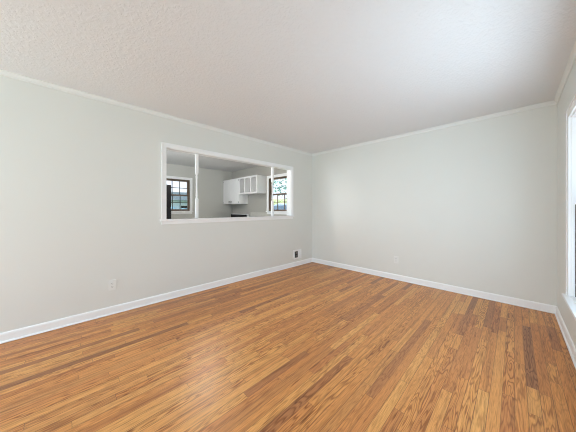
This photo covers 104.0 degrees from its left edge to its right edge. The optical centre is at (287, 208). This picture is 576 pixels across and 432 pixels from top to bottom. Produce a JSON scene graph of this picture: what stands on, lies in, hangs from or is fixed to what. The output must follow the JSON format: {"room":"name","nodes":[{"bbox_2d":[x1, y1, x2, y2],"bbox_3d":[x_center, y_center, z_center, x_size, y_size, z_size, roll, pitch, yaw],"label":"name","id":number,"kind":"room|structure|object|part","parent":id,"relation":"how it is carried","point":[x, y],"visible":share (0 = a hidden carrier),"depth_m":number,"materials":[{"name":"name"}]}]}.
{"room":"empty living room","nodes":[
{"label":"empty living room","id":0,"kind":"room"},
{"bbox_2d":[0,75,311,332],"bbox_3d":[-1.932,-0.017,2.716,6.885,2.440,0.107,0,0,-45],"label":"wall","id":1,"kind":"structure","parent":0,"point":[80,177],"depth_m":2.50,"materials":[{"name":"paint"}]},
{"bbox_2d":[108,279,115,290],"bbox_3d":[-2.003,0.870,2.564,0.072,0.118,0.009,0,0,-45],"label":"wall outlet","id":2,"kind":"object","parent":1,"relation":"attached to","point":[111,283],"visible":1,"depth_m":2.56,"materials":[{"name":"beige plastic"}]},
{"bbox_2d":[0,258,311,343],"bbox_3d":[-1.887,1.155,2.670,6.885,0.089,0.022,0,0,-45],"label":"baseboard","id":3,"kind":"structure","parent":1,"relation":"attached to","point":[16,334],"depth_m":2.63,"materials":[{"name":"white paint"}]},
{"bbox_2d":[0,69,311,155],"bbox_3d":[-1.885,-1.215,2.668,6.885,0.044,0.028,0,0,-45],"label":"trim","id":4,"kind":"structure","parent":1,"relation":"attached to","point":[5,73],"depth_m":2.63,"materials":[{"name":"paint"}]},
{"bbox_2d":[161,142,292,219],"bbox_3d":[-0.811,-0.363,3.825,2.456,1.004,0.145,0,0,-45],"label":"trim","id":5,"kind":"structure","parent":1,"relation":"attached to","point":[164,145],"depth_m":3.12,"materials":[{"name":"white paint"}]},
{"bbox_2d":[160,215,293,224],"bbox_3d":[-0.804,0.152,3.818,2.492,0.026,0.141,0,0,-45],"label":"trim","id":6,"kind":"structure","parent":1,"relation":"attached to","point":[218,218],"depth_m":3.49,"materials":[{"name":"white paint"}]},
{"bbox_2d":[195,154,198,217],"bbox_3d":[-1.340,-0.332,3.304,0.039,0.942,0.039,0,0,-45],"label":"turned post","id":7,"kind":"object","parent":6,"relation":"on","point":[196,155],"visible":0.94,"depth_m":3.29,"materials":[{"name":"white paint"}]},
{"bbox_2d":[271,167,273,215],"bbox_3d":[-0.301,-0.332,4.336,0.039,0.942,0.039,0,0,-45],"label":"turned post","id":8,"kind":"object","parent":6,"relation":"on","point":[272,168],"visible":1,"depth_m":4.33,"materials":[{"name":"white paint"}]},
{"bbox_2d":[293,249,300,259],"bbox_3d":[0.185,0.955,4.733,0.216,0.196,0.014,0,0,-45],"label":"wall outlet","id":9,"kind":"object","parent":1,"relation":"attached to","point":[296,253],"visible":1,"depth_m":4.73,"materials":[{"name":"white paint"}]},
{"bbox_2d":[166,163,231,218],"bbox_3d":[-3.619,-0.017,5.940,4.735,2.440,0.150,0,0,-45],"label":"wall","id":10,"kind":"structure","parent":0,"point":[210,181],"depth_m":6.93,"materials":[{"name":"paint"}]},
{"bbox_2d":[166,176,192,213],"bbox_3d":[-3.160,-0.379,6.364,0.887,1.048,0.195,0,0,-45],"label":"window","id":11,"kind":"structure","parent":10,"relation":"in","point":[188,210],"depth_m":6.46,"materials":[{"name":"white paint"}]},
{"bbox_3d":[-3.181,-0.596,6.385,0.691,0.458,0.032,0,0,-45],"label":"sash","id":12,"kind":"part","parent":11,"relation":"part of","materials":[{"name":"brown wood"}]},
{"bbox_3d":[-3.155,-0.177,6.359,0.691,0.460,0.030,0,0,-45],"label":"sash","id":13,"kind":"part","parent":11,"relation":"part of","materials":[{"name":"brown wood"}]},
{"bbox_2d":[166,150,258,171],"bbox_3d":[-2.333,-1.287,4.752,4.585,0.100,3.348,0,0,-45],"label":"ceiling","id":14,"kind":"structure","parent":0,"point":[172,157],"depth_m":6.01,"materials":[{"name":"paint"}]},
{"bbox_2d":[0,262,575,431],"bbox_3d":[-0.634,1.233,1.408,6.885,0.060,3.578,0,0,-45],"label":"floor","id":15,"kind":"structure","parent":0,"point":[312,346],"depth_m":1.76,"materials":[{"name":"brown wood"}]},
{"bbox_2d":[0,0,575,153],"bbox_3d":[-0.634,-1.287,1.408,6.885,0.100,3.578,0,0,-45],"label":"ceiling","id":16,"kind":"structure","parent":0,"point":[309,76],"depth_m":1.82,"materials":[{"name":"white paint"}]},
{"bbox_2d":[232,104,556,305],"bbox_3d":[0.645,-0.017,5.113,0.150,2.440,7.333,0,0,-45],"label":"wall","id":17,"kind":"structure","parent":0,"point":[473,205],"depth_m":3.27,"materials":[{"name":"paint"}]},
{"bbox_2d":[223,178,247,203],"bbox_3d":[-1.684,-0.533,7.103,0.349,0.768,0.923,0,0,-45],"label":"upper cabinet","id":18,"kind":"object","parent":17,"relation":"attached to","point":[231,195],"visible":0.91,"depth_m":6.93,"materials":[{"name":"white paint"}]},
{"bbox_3d":[-1.940,-0.533,7.172,0.018,0.760,0.456,0,0,-45],"label":"door","id":19,"kind":"part","parent":18,"relation":"part of","materials":[{"name":"white paint"}]},
{"bbox_3d":[-1.616,-0.533,6.846,0.018,0.760,0.456,0,0,-45],"label":"door","id":20,"kind":"part","parent":18,"relation":"part of","materials":[{"name":"white paint"}]},
{"bbox_2d":[239,175,265,194],"bbox_3d":[-1.034,-0.671,6.472,0.317,0.492,0.885,0,0,-45],"label":"upper cabinet","id":21,"kind":"object","parent":17,"relation":"attached to","point":[254,184],"visible":1,"depth_m":6.29,"materials":[{"name":"white paint"}]},
{"bbox_3d":[-1.141,-0.671,6.365,0.016,0.492,0.885,0,0,-45],"label":"frame","id":22,"kind":"part","parent":21,"relation":"part of","materials":[{"name":"white paint"}]},
{"bbox_2d":[251,212,285,216],"bbox_3d":[-0.327,0.188,5.976,0.012,0.170,2.258,0,0,-45],"label":"countertop","id":23,"kind":"structure","parent":17,"relation":"attached to","point":[252,213],"depth_m":6.37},
{"bbox_2d":[266,173,286,214],"bbox_3d":[-0.176,-0.379,5.907,0.195,1.048,1.062,0,0,-45],"label":"window","id":24,"kind":"structure","parent":17,"relation":"in","point":[284,175],"depth_m":6.09,"materials":[{"name":"white paint"}]},
{"bbox_3d":[-0.181,-0.177,5.902,0.030,0.460,0.866,0,0,-45],"label":"sash","id":25,"kind":"part","parent":24,"relation":"part of","materials":[{"name":"brown wood"}]},
{"bbox_3d":[-0.155,-0.596,5.928,0.032,0.458,0.866,0,0,-45],"label":"sash","id":26,"kind":"part","parent":24,"relation":"part of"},
{"bbox_2d":[312,258,555,313],"bbox_3d":[1.801,1.155,3.826,0.022,0.089,3.578,0,0,-45],"label":"baseboard","id":27,"kind":"structure","parent":17,"relation":"attached to","point":[538,306],"depth_m":3.24,"materials":[{"name":"white paint"}]},
{"bbox_2d":[312,100,555,155],"bbox_3d":[1.799,-1.215,3.824,0.028,0.044,3.578,0,0,-45],"label":"trim","id":28,"kind":"structure","parent":17,"relation":"attached to","point":[549,103],"depth_m":3.24,"materials":[{"name":"paint"}]},
{"bbox_2d":[557,59,575,347],"bbox_3d":[0.679,-0.017,0.086,6.885,2.440,0.150,0,0,-45],"label":"wall","id":29,"kind":"structure","parent":0,"point":[569,91],"depth_m":2.29,"materials":[{"name":"paint"}]},
{"bbox_2d":[554,40,575,103],"bbox_3d":[0.617,-1.215,0.149,6.885,0.044,0.028,0,0,-45],"label":"trim","id":30,"kind":"structure","parent":29,"relation":"attached to","point":[572,57],"depth_m":2.01,"materials":[{"name":"paint"}]},
{"bbox_2d":[555,306,575,368],"bbox_3d":[0.619,1.155,0.147,6.885,0.089,0.022,0,0,-45],"label":"baseboard","id":31,"kind":"structure","parent":29,"relation":"attached to","point":[570,345],"depth_m":2.02,"materials":[{"name":"white paint"}]},
{"bbox_2d":[562,94,575,320],"bbox_3d":[1.819,-0.009,1.248,2.012,1.698,0.195,0,0,-45],"label":"window","id":32,"kind":"structure","parent":29,"relation":"in","point":[569,297],"depth_m":1.93,"materials":[{"name":"white paint"}]},
{"bbox_3d":[1.773,-0.050,1.294,1.972,1.616,0.023,0,0,-45],"label":"casing","id":33,"kind":"part","parent":32,"relation":"part of","materials":[{"name":"white paint"}]},
{"bbox_3d":[-2.335,1.233,4.754,4.585,0.060,3.343,0,0,-45],"label":"floor","id":34,"kind":"structure","parent":0,"visible":0},
{"bbox_2d":[166,185,170,218],"bbox_3d":[-3.410,0.308,5.482,0.846,1.790,0.755,0,0,-45],"label":"refrigerator","id":35,"kind":"object","parent":34,"relation":"on","point":[168,187],"visible":0.13,"depth_m":5.49,"materials":[{"name":"black metal"}]},
{"bbox_3d":[-3.192,-0.307,5.262,0.840,0.560,0.065,0,0,-45],"label":"door","id":36,"kind":"part","parent":35,"relation":"part of","materials":[{"name":"black metal"}]},
{"bbox_3d":[-3.192,0.563,5.262,0.840,1.160,0.065,0,0,-45],"label":"door","id":37,"kind":"part","parent":35,"relation":"part of","materials":[{"name":"black metal"}]},
{"bbox_2d":[231,214,248,216],"bbox_3d":[-1.735,0.680,6.888,0.675,1.045,0.900,0,0,-45],"label":"range","id":38,"kind":"object","parent":34,"relation":"on","point":[232,215],"visible":0.05,"depth_m":7.00,"materials":[{"name":"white metal"}]},
{"label":"outside","id":39,"kind":"structure","parent":0,"visible":0},
{"bbox_3d":[7.170,1.653,28.259,130.000,0.200,110.000,0,0,-45],"label":"ground","id":40,"kind":"structure","parent":39,"visible":0},
{"bbox_2d":[171,192,186,208],"bbox_3d":[-16.177,-0.247,24.805,13.200,3.600,5.200,0,0,-45],"label":"house","id":41,"kind":"structure","parent":40,"relation":"on","point":[175,198],"depth_m":25.85,"materials":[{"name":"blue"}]},
{"bbox_2d":[273,178,286,198],"bbox_3d":[0.226,-2.054,21.700,5.963,7.314,5.950,0,0,-45],"label":"tree","id":42,"kind":"object","parent":40,"relation":"on","point":[279,187],"visible":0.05,"depth_m":20.69,"materials":[{"name":"green plant"}]},
{"bbox_2d":[273,199,286,204],"bbox_3d":[3.219,0.098,33.820,4.195,4.434,25.990,0,0,-45],"label":"hedge","id":43,"kind":"object","parent":40,"relation":"on","point":[274,200],"visible":0.02,"depth_m":37.07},
{"bbox_2d":[274,203,286,209],"bbox_3d":[-0.136,0.585,17.461,4.468,1.976,1.800,0,0,20],"label":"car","id":44,"kind":"object","parent":40,"relation":"on","point":[280,205],"visible":0.02,"depth_m":16.70,"materials":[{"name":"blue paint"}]}
]}

